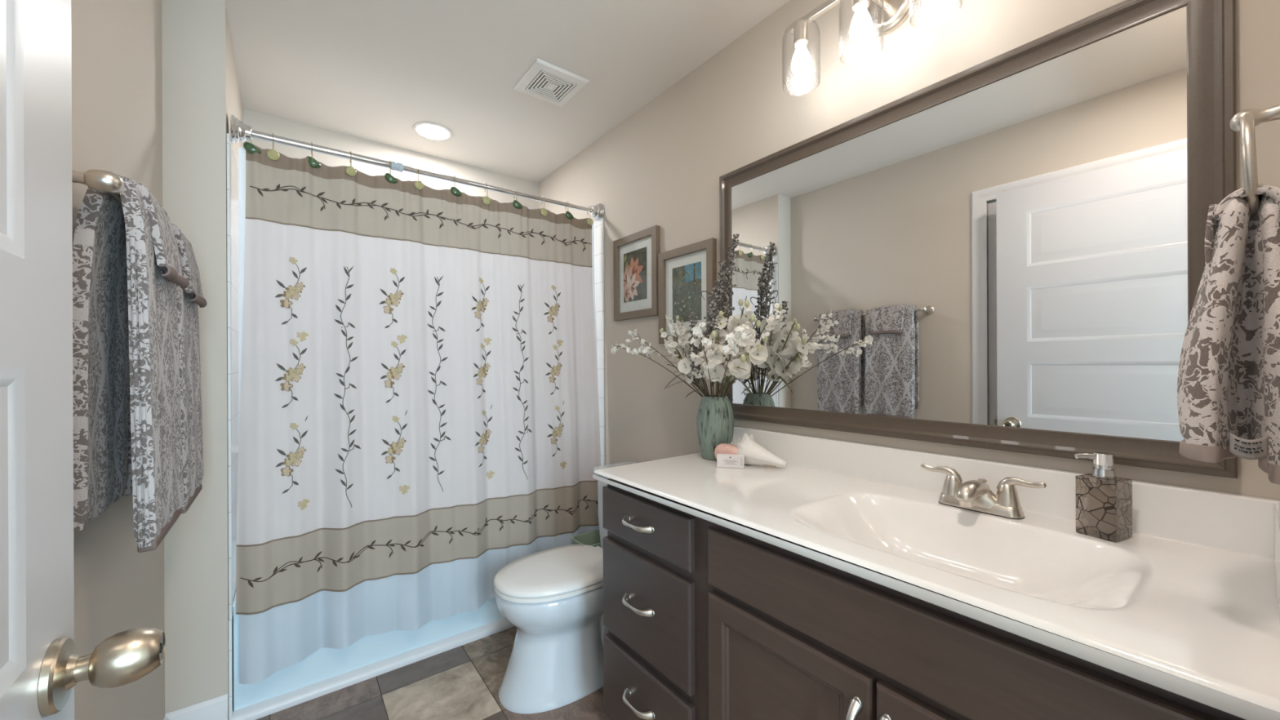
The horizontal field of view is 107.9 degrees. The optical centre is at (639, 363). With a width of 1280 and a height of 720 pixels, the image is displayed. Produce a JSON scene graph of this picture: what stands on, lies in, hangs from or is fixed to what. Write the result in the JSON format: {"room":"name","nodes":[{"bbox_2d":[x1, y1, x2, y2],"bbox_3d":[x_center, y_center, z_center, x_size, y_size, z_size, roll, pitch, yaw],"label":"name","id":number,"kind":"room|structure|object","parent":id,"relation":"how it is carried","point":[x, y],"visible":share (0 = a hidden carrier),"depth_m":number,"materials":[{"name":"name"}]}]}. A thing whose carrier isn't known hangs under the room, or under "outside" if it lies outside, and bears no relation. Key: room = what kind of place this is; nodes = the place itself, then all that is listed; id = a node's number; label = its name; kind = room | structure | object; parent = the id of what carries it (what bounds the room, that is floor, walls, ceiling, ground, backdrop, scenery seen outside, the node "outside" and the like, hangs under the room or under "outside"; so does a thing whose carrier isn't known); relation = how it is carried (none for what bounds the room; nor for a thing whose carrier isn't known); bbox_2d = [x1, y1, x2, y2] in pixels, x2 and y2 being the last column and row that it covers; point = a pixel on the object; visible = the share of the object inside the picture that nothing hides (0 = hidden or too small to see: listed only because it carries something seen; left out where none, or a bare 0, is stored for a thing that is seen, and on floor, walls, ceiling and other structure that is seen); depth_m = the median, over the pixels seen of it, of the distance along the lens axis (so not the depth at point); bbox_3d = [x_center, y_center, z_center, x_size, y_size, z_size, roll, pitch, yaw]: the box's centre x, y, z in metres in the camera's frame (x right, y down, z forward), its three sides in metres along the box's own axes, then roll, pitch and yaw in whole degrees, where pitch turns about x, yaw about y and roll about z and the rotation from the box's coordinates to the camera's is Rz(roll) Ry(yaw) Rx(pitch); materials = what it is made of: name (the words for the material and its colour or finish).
{"room":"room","nodes":[
{"label":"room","id":0,"kind":"room"},
{"bbox_2d":[71,0,164,719],"bbox_3d":[-0.426,0.003,-0.019,0.098,2.398,3.585,0,0,-37],"label":"wall","id":1,"kind":"structure","parent":0,"point":[117,61],"depth_m":1.04,"materials":[{"name":"beige paint"}]},
{"bbox_2d":[71,168,124,205],"bbox_3d":[-1.087,-0.292,1.006,0.090,0.052,0.731,0,0,-37],"label":"towel bar","id":2,"kind":"object","parent":1,"relation":"attached to","point":[100,180],"visible":0.27,"depth_m":0.74,"materials":[{"name":"silver metal"}]},
{"bbox_2d":[124,231,204,513],"bbox_3d":[-1.164,0.012,1.143,0.114,0.668,0.294,0,0,-37],"label":"bath towel","id":3,"kind":"object","parent":2,"relation":"hanging from","point":[187,310],"visible":0.19,"depth_m":1.14,"materials":[{"name":"grey fabric"}]},
{"bbox_2d":[170,222,206,307],"bbox_3d":[-1.149,-0.241,1.158,0.094,0.186,0.188,0,0,-37],"label":"washcloth","id":4,"kind":"object","parent":3,"relation":"on","point":[190,270],"visible":0.69,"depth_m":1.12,"materials":[{"name":"grey fabric"}]},
{"bbox_2d":[72,173,184,552],"bbox_3d":[-0.974,0.005,0.892,0.113,0.655,0.284,0,0,-37],"label":"bath towel","id":5,"kind":"object","parent":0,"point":[125,313],"visible":0.8,"depth_m":0.82,"materials":[{"name":"grey fabric"}]},
{"bbox_2d":[122,176,189,288],"bbox_3d":[-0.961,-0.247,0.911,0.095,0.175,0.186,0,0,-37],"label":"washcloth","id":6,"kind":"object","parent":5,"relation":"on","point":[166,249],"visible":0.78,"depth_m":0.88,"materials":[{"name":"grey fabric"}]},
{"bbox_2d":[161,0,243,719],"bbox_3d":[-1.698,0.009,1.777,0.245,2.398,0.815,0,0,-37],"label":"wall","id":7,"kind":"structure","parent":0,"point":[201,87],"depth_m":1.49,"materials":[{"name":"beige paint"}]},
{"bbox_2d":[164,693,227,719],"bbox_3d":[-1.403,1.144,1.475,0.145,0.125,0.013,0,0,-37],"label":"baseboard","id":8,"kind":"structure","parent":7,"relation":"attached to","point":[215,708],"depth_m":1.48,"materials":[{"name":"white paint"}]},
{"bbox_2d":[231,617,514,719],"bbox_3d":[-0.775,1.187,1.998,1.483,0.034,0.036,0,0,-37],"label":"trim","id":9,"kind":"structure","parent":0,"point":[263,708],"depth_m":1.77,"materials":[{"name":"white paint"}]},
{"bbox_2d":[243,108,538,208],"bbox_3d":[-1.384,0.007,2.591,1.730,2.398,0.100,0,0,-37],"label":"wall","id":10,"kind":"structure","parent":0,"point":[259,122],"depth_m":2.52,"materials":[{"name":"beige paint"}]},
{"bbox_2d":[235,145,600,614],"bbox_3d":[-0.783,0.039,1.986,1.428,1.586,0.095,0,0,-37],"label":"shower curtain","id":11,"kind":"object","parent":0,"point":[419,390],"visible":1,"depth_m":1.86,"materials":[{"name":"white fabric"}]},
{"bbox_2d":[238,147,599,684],"bbox_3d":[-0.785,0.162,1.995,1.418,1.807,0.097,0,0,-38],"label":"liner","id":12,"kind":"object","parent":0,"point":[275,639],"visible":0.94,"depth_m":1.76,"materials":[{"name":"white plastic"}]},
{"bbox_2d":[232,626,610,719],"bbox_3d":[-0.005,1.250,0.840,1.900,0.100,4.650,0,0,-37],"label":"floor","id":13,"kind":"structure","parent":0,"point":[461,682],"depth_m":1.68,"materials":[{"name":"tile"}]},
{"bbox_2d":[233,592,503,711],"bbox_3d":[-1.015,1.005,2.313,1.465,0.400,0.762,0,0,-37],"label":"bathtub","id":14,"kind":"object","parent":13,"relation":"on","point":[326,663],"visible":0.02,"depth_m":1.77,"materials":[{"name":"ceramic"}]},
{"bbox_2d":[226,133,604,719],"bbox_3d":[-1.010,0.222,2.302,1.483,1.965,0.810,0,0,-37],"label":"tile surround","id":15,"kind":"object","parent":13,"relation":"on","point":[232,166],"visible":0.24,"depth_m":1.64,"materials":[{"name":"white tile"}]},
{"bbox_2d":[230,114,604,221],"bbox_3d":[-0.803,-0.799,2.030,1.474,0.094,0.094,0,0,-37],"label":"shower rod","id":16,"kind":"object","parent":15,"relation":"attached to","point":[240,131],"visible":1,"depth_m":1.82,"materials":[{"name":"silver metal"}]},
{"bbox_2d":[243,136,261,153],"bbox_3d":[-1.335,-0.768,1.612,0.043,0.095,0.046,0,0,-12],"label":"curtain hook","id":17,"kind":"object","parent":16,"relation":"hanging from","point":[249,147],"visible":0.9,"depth_m":1.59,"materials":[{"name":"metal"}]},
{"bbox_2d":[266,133,279,160],"bbox_3d":[-1.292,-0.765,1.648,0.035,0.103,0.044,0,0,-11],"label":"curtain hook","id":18,"kind":"object","parent":16,"relation":"hanging from","point":[273,154],"visible":0.98,"depth_m":1.63,"materials":[{"name":"metal"}]},
{"bbox_2d":[306,142,320,167],"bbox_3d":[-1.202,-0.769,1.718,0.040,0.095,0.036,0,0,-4],"label":"curtain hook","id":19,"kind":"object","parent":16,"relation":"hanging from","point":[313,162],"visible":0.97,"depth_m":1.71,"materials":[{"name":"metal"}]},
{"bbox_2d":[345,151,356,176],"bbox_3d":[-1.105,-0.765,1.789,0.035,0.103,0.045,0,0,-11],"label":"curtain hook","id":20,"kind":"object","parent":16,"relation":"hanging from","point":[350,171],"visible":0.95,"depth_m":1.77,"materials":[{"name":"metal"}]},
{"bbox_2d":[384,160,397,183],"bbox_3d":[-0.997,-0.770,1.872,0.041,0.095,0.040,0,0,-8],"label":"curtain hook","id":21,"kind":"object","parent":16,"relation":"hanging from","point":[390,178],"visible":0.94,"depth_m":1.86,"materials":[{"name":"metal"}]},
{"bbox_2d":[413,166,423,190],"bbox_3d":[-0.924,-0.766,1.925,0.050,0.103,0.035,0,0,32],"label":"curtain hook","id":22,"kind":"object","parent":16,"relation":"hanging from","point":[419,184],"visible":0.96,"depth_m":1.91,"materials":[{"name":"metal"}]},
{"bbox_2d":[450,174,462,195],"bbox_3d":[-0.796,-0.771,2.021,0.043,0.095,0.047,0,0,-13],"label":"curtain hook","id":23,"kind":"object","parent":16,"relation":"hanging from","point":[455,191],"visible":0.95,"depth_m":2.00,"materials":[{"name":"metal"}]},
{"bbox_2d":[482,182,490,204],"bbox_3d":[-0.692,-0.767,2.108,0.033,0.103,0.036,0,0,-4],"label":"curtain hook","id":24,"kind":"object","parent":16,"relation":"hanging from","point":[486,200],"visible":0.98,"depth_m":2.10,"materials":[{"name":"metal"}]},
{"bbox_2d":[513,189,522,208],"bbox_3d":[-0.574,-0.772,2.190,0.043,0.095,0.046,0,0,-12],"label":"curtain hook","id":25,"kind":"object","parent":16,"relation":"hanging from","point":[517,204],"visible":0.93,"depth_m":2.17,"materials":[{"name":"metal"}]},
{"bbox_2d":[540,195,547,216],"bbox_3d":[-0.469,-0.768,2.276,0.034,0.103,0.039,0,0,-7],"label":"curtain hook","id":26,"kind":"object","parent":16,"relation":"hanging from","point":[544,211],"visible":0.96,"depth_m":2.26,"materials":[{"name":"metal"}]},
{"bbox_2d":[564,201,573,218],"bbox_3d":[-0.357,-0.773,2.353,0.044,0.095,0.050,0,0,-14],"label":"curtain hook","id":27,"kind":"object","parent":16,"relation":"hanging from","point":[568,215],"visible":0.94,"depth_m":2.33,"materials":[{"name":"metal"}]},
{"bbox_2d":[586,206,593,225],"bbox_3d":[-0.262,-0.769,2.433,0.034,0.103,0.039,0,0,-7],"label":"curtain hook","id":28,"kind":"object","parent":16,"relation":"hanging from","point":[589,220],"visible":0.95,"depth_m":2.42,"materials":[{"name":"metal"}]},
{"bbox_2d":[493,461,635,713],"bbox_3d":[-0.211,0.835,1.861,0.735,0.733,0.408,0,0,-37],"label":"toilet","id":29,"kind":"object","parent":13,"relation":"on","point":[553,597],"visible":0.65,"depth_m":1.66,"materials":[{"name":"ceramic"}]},
{"bbox_2d":[571,529,600,546],"bbox_3d":[-0.210,1.021,2.254,0.203,0.360,0.158,0,0,-37],"label":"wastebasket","id":30,"kind":"object","parent":13,"relation":"on","point":[592,538],"visible":0.16,"depth_m":2.30,"materials":[{"name":"green plastic"}]},
{"bbox_2d":[602,478,1253,719],"bbox_3d":[0.471,0.779,1.098,0.584,0.838,1.269,0,0,-37],"label":"vanity cabinet","id":31,"kind":"object","parent":13,"relation":"on","point":[704,620],"visible":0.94,"depth_m":0.91,"materials":[{"name":"brown wood"}]},
{"bbox_2d":[592,426,1279,719],"bbox_3d":[0.469,0.331,1.113,0.566,0.198,1.296,0,0,-37],"label":"countertop","id":32,"kind":"structure","parent":31,"relation":"on","point":[1193,593],"depth_m":0.85,"materials":[{"name":"stone"}]},
{"bbox_2d":[696,395,733,460],"bbox_3d":[0.264,0.222,1.631,0.133,0.216,0.134,0,0,-37],"label":"vase","id":33,"kind":"object","parent":32,"relation":"on","point":[715,419],"visible":0.84,"depth_m":1.58,"materials":[{"name":"ceramic"}]},
{"bbox_2d":[627,328,702,396],"bbox_3d":[0.120,0.082,1.759,0.407,0.440,0.058,0,0,34],"label":"twig","id":34,"kind":"object","parent":33,"relation":"in","point":[629,332],"visible":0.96,"depth_m":1.82,"materials":[{"name":"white plant"}]},
{"bbox_2d":[659,328,699,388],"bbox_3d":[0.179,0.085,1.691,0.232,0.434,0.054,0,0,25],"label":"stem","id":35,"kind":"object","parent":33,"relation":"in","point":[670,344],"visible":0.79,"depth_m":1.72,"materials":[{"name":"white plant"}]},
{"bbox_2d":[665,314,706,395],"bbox_3d":[0.192,0.059,1.697,0.212,0.485,0.067,0,0,24],"label":"twig","id":36,"kind":"object","parent":33,"relation":"in","point":[673,329],"visible":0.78,"depth_m":1.71,"materials":[{"name":"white plant"}]},
{"bbox_2d":[675,313,707,396],"bbox_3d":[0.202,0.058,1.669,0.113,0.488,0.132,0,0,-18],"label":"stem","id":37,"kind":"object","parent":33,"relation":"in","point":[682,329],"visible":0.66,"depth_m":1.69,"materials":[{"name":"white plant"}]},
{"bbox_2d":[681,331,708,396],"bbox_3d":[0.203,0.088,1.648,0.096,0.426,0.121,0,0,-37],"label":"twig","id":38,"kind":"object","parent":33,"relation":"in","point":[684,345],"visible":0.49,"depth_m":1.64,"materials":[{"name":"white plant"}]},
{"bbox_2d":[687,335,709,396],"bbox_3d":[0.221,0.101,1.625,0.111,0.400,0.056,0,0,-14],"label":"sprig","id":39,"kind":"object","parent":33,"relation":"in","point":[695,348],"visible":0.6,"depth_m":1.61,"materials":[{"name":"white plant"}]},
{"bbox_2d":[688,311,709,392],"bbox_3d":[0.226,0.059,1.659,0.108,0.484,0.053,0,0,9],"label":"sprig","id":40,"kind":"object","parent":33,"relation":"in","point":[691,317],"visible":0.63,"depth_m":1.66,"materials":[{"name":"white plant"}]},
{"bbox_2d":[689,351,710,396],"bbox_3d":[0.226,0.130,1.573,0.061,0.342,0.165,0,0,39],"label":"twig","id":41,"kind":"object","parent":33,"relation":"in","point":[698,361],"visible":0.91,"depth_m":1.56,"materials":[{"name":"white plant"}]},
{"bbox_2d":[688,322,719,398],"bbox_3d":[0.221,0.088,1.490,0.078,0.427,0.320,0,0,23],"label":"twig","id":42,"kind":"object","parent":33,"relation":"in","point":[706,342],"visible":0.99,"depth_m":1.43,"materials":[{"name":"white plant"}]},
{"bbox_2d":[701,290,711,396],"bbox_3d":[0.243,0.022,1.639,0.065,0.559,0.021,0,0,28],"label":"twig","id":43,"kind":"object","parent":33,"relation":"in","point":[702,291],"visible":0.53,"depth_m":1.63,"materials":[{"name":"plant"}]},
{"bbox_2d":[702,291,719,396],"bbox_3d":[0.240,0.032,1.583,0.059,0.538,0.127,0,0,7],"label":"sprig","id":44,"kind":"object","parent":33,"relation":"in","point":[711,311],"visible":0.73,"depth_m":1.54,"materials":[{"name":"plant"}]},
{"bbox_2d":[705,259,727,336],"bbox_3d":[0.268,-0.028,1.623,0.079,0.658,0.070,0,0,7],"label":"sprig","id":45,"kind":"object","parent":33,"relation":"in","point":[718,285],"visible":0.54,"depth_m":1.61,"materials":[{"name":"plant"}]},
{"bbox_2d":[713,308,733,399],"bbox_3d":[0.274,0.057,1.598,0.086,0.487,0.093,0,0,21],"label":"stem","id":46,"kind":"object","parent":33,"relation":"in","point":[722,333],"visible":0.46,"depth_m":1.57,"materials":[{"name":"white plant"}]},
{"bbox_2d":[716,283,732,392],"bbox_3d":[0.280,0.016,1.599,0.010,0.569,0.100,0,0,-33],"label":"twig","id":47,"kind":"object","parent":33,"relation":"in","point":[730,283],"visible":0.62,"depth_m":1.59,"materials":[{"name":"plant"}]},
{"bbox_2d":[711,233,739,392],"bbox_3d":[0.287,-0.070,1.601,0.089,0.742,0.102,0,0,-28],"label":"sprig","id":48,"kind":"object","parent":33,"relation":"in","point":[735,242],"visible":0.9,"depth_m":1.59,"materials":[{"name":"plant"}]},
{"bbox_2d":[711,354,747,395],"bbox_3d":[0.297,0.117,1.548,0.113,0.368,0.175,0,0,11],"label":"leaf spray","id":49,"kind":"object","parent":33,"relation":"in","point":[726,358],"visible":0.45,"depth_m":1.51,"materials":[{"name":"green plant"}]},
{"bbox_2d":[716,326,751,400],"bbox_3d":[0.269,0.100,1.439,0.068,0.402,0.411,0,0,2],"label":"twig","id":50,"kind":"object","parent":33,"relation":"in","point":[733,339],"visible":1,"depth_m":1.28,"materials":[{"name":"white plant"}]},
{"bbox_2d":[719,351,750,396],"bbox_3d":[0.293,0.130,1.554,0.097,0.343,0.187,0,0,-37],"label":"stem","id":51,"kind":"object","parent":33,"relation":"in","point":[742,362],"visible":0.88,"depth_m":1.50,"materials":[{"name":"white plant"}]},
{"bbox_2d":[720,296,752,395],"bbox_3d":[0.312,0.037,1.594,0.151,0.528,0.089,0,0,35],"label":"stem","id":52,"kind":"object","parent":33,"relation":"in","point":[740,319],"visible":0.43,"depth_m":1.57,"materials":[{"name":"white plant"}]},
{"bbox_2d":[722,314,761,395],"bbox_3d":[0.323,0.071,1.567,0.093,0.459,0.202,0,0,-37],"label":"stem","id":53,"kind":"object","parent":33,"relation":"in","point":[742,345],"visible":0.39,"depth_m":1.51,"materials":[{"name":"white plant"}]},
{"bbox_2d":[723,337,768,396],"bbox_3d":[0.322,0.107,1.547,0.077,0.388,0.233,0,0,-37],"label":"stem","id":54,"kind":"object","parent":33,"relation":"in","point":[758,354],"visible":0.57,"depth_m":1.48,"materials":[{"name":"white plant"}]},
{"bbox_2d":[723,302,786,398],"bbox_3d":[0.335,0.060,1.506,0.061,0.482,0.314,0,0,-37],"label":"twig","id":55,"kind":"object","parent":33,"relation":"in","point":[771,322],"visible":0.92,"depth_m":1.43,"materials":[{"name":"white plant"}]},
{"bbox_2d":[716,453,744,468],"bbox_3d":[0.288,0.310,1.480,0.084,0.040,0.022,0,0,13],"label":"card","id":56,"kind":"object","parent":32,"relation":"on","point":[723,460],"visible":1,"depth_m":1.47,"materials":[{"name":"white paper"}]},
{"bbox_2d":[714,432,786,467],"bbox_3d":[0.361,0.283,1.522,0.232,0.116,0.115,0,0,21],"label":"conch shell","id":57,"kind":"object","parent":32,"relation":"on","point":[754,453],"visible":0.82,"depth_m":1.48,"materials":[{"name":"white"}]},
{"bbox_2d":[920,463,1046,519],"bbox_3d":[0.758,0.286,1.045,0.156,0.085,0.181,0,0,3],"label":"faucet","id":58,"kind":"object","parent":32,"relation":"on","point":[975,495],"visible":1,"depth_m":1.01,"materials":[{"name":"silver metal"}]},
{"bbox_2d":[1074,451,1132,542],"bbox_3d":[0.883,0.249,0.889,0.065,0.157,0.061,0,0,-23],"label":"soap dispenser","id":59,"kind":"object","parent":32,"relation":"on","point":[1104,508],"visible":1,"depth_m":0.88,"materials":[{"name":"brown glass"}]},
{"bbox_2d":[225,0,789,182],"bbox_3d":[-0.016,-1.248,0.840,1.900,0.100,4.650,0,0,-37],"label":"ceiling","id":60,"kind":"structure","parent":0,"point":[374,70],"depth_m":1.84,"materials":[{"name":"beige paint"}]},
{"bbox_2d":[412,121,453,141],"bbox_3d":[-1.063,-1.189,2.393,0.192,0.007,0.192,0,0,-37],"label":"recessed light","id":61,"kind":"object","parent":60,"relation":"in","point":[427,130],"visible":1,"depth_m":2.38,"materials":[{"name":"white glass"}]},
{"bbox_2d":[513,57,588,106],"bbox_3d":[-0.382,-1.188,1.989,0.233,0.015,0.240,0,0,-37],"label":"exhaust fan","id":62,"kind":"object","parent":60,"relation":"attached to","point":[544,81],"visible":1,"depth_m":1.97,"materials":[{"name":"plastic"}]},
{"bbox_2d":[525,70,576,101],"bbox_3d":[-0.382,-1.182,1.989,0.157,0.003,0.162,0,0,-37],"label":"grille","id":63,"kind":"object","parent":62,"relation":"attached to","point":[548,85],"depth_m":1.98,"materials":[{"name":"plastic"}]},
{"bbox_2d":[610,338,702,396],"bbox_3d":[0.068,0.101,1.754,0.483,0.402,0.073,0,0,41],"label":"twig","id":64,"kind":"object","parent":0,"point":[623,347],"visible":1,"depth_m":1.81,"materials":[{"name":"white plant"}]},
{"bbox_2d":[659,348,702,392],"bbox_3d":[0.171,0.123,1.657,0.120,0.356,0.184,0,0,-41],"label":"leaf spray","id":65,"kind":"object","parent":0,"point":[677,351],"visible":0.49,"depth_m":1.66,"materials":[{"name":"green plant"}]},
{"bbox_2d":[664,364,705,396],"bbox_3d":[0.182,0.152,1.661,0.196,0.299,0.080,0,0,31],"label":"leaf spray","id":66,"kind":"object","parent":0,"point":[692,382],"visible":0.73,"depth_m":1.67,"materials":[{"name":"plant"}]},
{"bbox_2d":[677,358,706,397],"bbox_3d":[0.195,0.141,1.636,0.146,0.320,0.080,0,0,33],"label":"stem","id":67,"kind":"object","parent":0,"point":[684,362],"visible":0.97,"depth_m":1.65,"materials":[{"name":"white plant"}]},
{"bbox_2d":[703,330,729,396],"bbox_3d":[0.244,0.097,1.551,0.090,0.408,0.172,0,0,-15],"label":"stem","id":68,"kind":"object","parent":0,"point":[717,371],"visible":0.8,"depth_m":1.51,"materials":[{"name":"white plant"}]},
{"bbox_2d":[538,0,1279,499],"bbox_3d":[0.691,-0.002,1.372,0.100,2.398,4.650,0,0,-37],"label":"wall","id":69,"kind":"structure","parent":0,"point":[662,166],"depth_m":1.62,"materials":[{"name":"beige paint"}]},
{"bbox_2d":[613,225,660,320],"bbox_3d":[-0.021,-0.413,2.203,0.024,0.398,0.338,0,0,-37],"label":"framed picture","id":70,"kind":"object","parent":69,"relation":"attached to","point":[635,255],"visible":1,"depth_m":2.19},
{"bbox_2d":[623,246,647,302],"bbox_3d":[-0.025,-0.416,2.210,0.003,0.239,0.184,0,0,-37],"label":"print","id":71,"kind":"object","parent":70,"relation":"attached to","point":[635,259],"depth_m":2.21},
{"bbox_2d":[657,237,716,343],"bbox_3d":[0.189,-0.285,1.927,0.024,0.396,0.327,0,0,-37],"label":"framed picture","id":72,"kind":"object","parent":69,"relation":"attached to","point":[684,272],"visible":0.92,"depth_m":1.93},
{"bbox_2d":[672,261,701,323],"bbox_3d":[0.192,-0.290,1.927,0.001,0.234,0.175,0,0,-37],"label":"print","id":73,"kind":"object","parent":72,"relation":"attached to","point":[686,275],"depth_m":1.92},
{"bbox_2d":[782,0,962,91],"bbox_3d":[0.604,-0.915,1.214,0.220,0.262,0.444,0,0,-37],"label":"vanity light","id":74,"kind":"object","parent":69,"relation":"attached to","point":[878,18],"visible":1,"depth_m":1.26,"materials":[{"name":"silver metal"}]},
{"bbox_2d":[791,19,811,76],"bbox_3d":[0.455,-0.888,1.314,0.053,0.148,0.053,0,0,-37],"label":"bulb","id":75,"kind":"object","parent":74,"relation":"attached to","point":[801,64],"depth_m":1.30,"materials":[{"name":"white glass"}]},
{"bbox_2d":[849,0,872,43],"bbox_3d":[0.558,-0.888,1.177,0.053,0.148,0.053,0,0,-37],"label":"bulb","id":76,"kind":"object","parent":74,"relation":"attached to","point":[861,26],"depth_m":1.16,"materials":[{"name":"white glass"}]},
{"bbox_2d":[924,0,937,2],"bbox_3d":[0.661,-0.889,1.042,0.053,0.148,0.053,0,0,-37],"label":"socket","id":77,"kind":"object","parent":74,"relation":"attached to","point":[927,1],"depth_m":1.05,"materials":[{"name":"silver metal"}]},
{"bbox_2d":[719,0,1237,478],"bbox_3d":[0.672,-0.254,1.288,0.027,0.909,1.204,0,0,-37],"label":"framed mirror","id":78,"kind":"object","parent":69,"relation":"attached to","point":[1005,251],"visible":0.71,"depth_m":1.06,"materials":[{"name":"clear glass"}]},
{"bbox_2d":[732,426,1279,559],"bbox_3d":[0.685,0.280,1.278,0.023,0.098,1.296,0,0,-37],"label":"backsplash","id":79,"kind":"structure","parent":69,"relation":"attached to","point":[1242,524],"depth_m":0.99,"materials":[{"name":"stone"}]},
{"bbox_3d":[1.259,-0.005,-0.045,0.710,2.398,1.505,0,0,-37],"label":"wall","id":80,"kind":"structure","parent":0,"visible":0},
{"bbox_2d":[1177,184,1279,484],"bbox_3d":[0.754,-0.043,0.583,0.207,0.352,0.105,0,0,-37],"label":"hand towel","id":81,"kind":"object","parent":80,"relation":"attached to","point":[1228,380],"visible":0.99,"depth_m":0.56,"materials":[{"name":"beige fabric"}]},
{"bbox_2d":[1234,438,1263,453],"bbox_3d":[0.677,0.092,0.518,0.004,0.014,0.020,0,0,-37],"label":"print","id":82,"kind":"object","parent":81,"relation":"on","point":[1241,445],"depth_m":0.52},
{"bbox_2d":[1229,103,1279,217],"bbox_3d":[0.768,-0.251,0.567,0.134,0.154,0.061,0,0,-37],"label":"towel ring","id":83,"kind":"object","parent":80,"relation":"attached to","point":[1244,122],"visible":0.91,"depth_m":0.55,"materials":[{"name":"silver metal"}]},
{"bbox_3d":[0.220,-1.030,0.039,0.836,0.337,0.120,0,0,-37],"label":"wall header","id":84,"kind":"structure","parent":0,"visible":0},
{"bbox_2d":[0,0,165,719],"bbox_3d":[-0.392,0.182,0.186,0.187,2.020,0.770,0,0,-37],"label":"door","id":85,"kind":"structure","parent":84,"relation":"in","point":[41,668],"depth_m":0.43,"materials":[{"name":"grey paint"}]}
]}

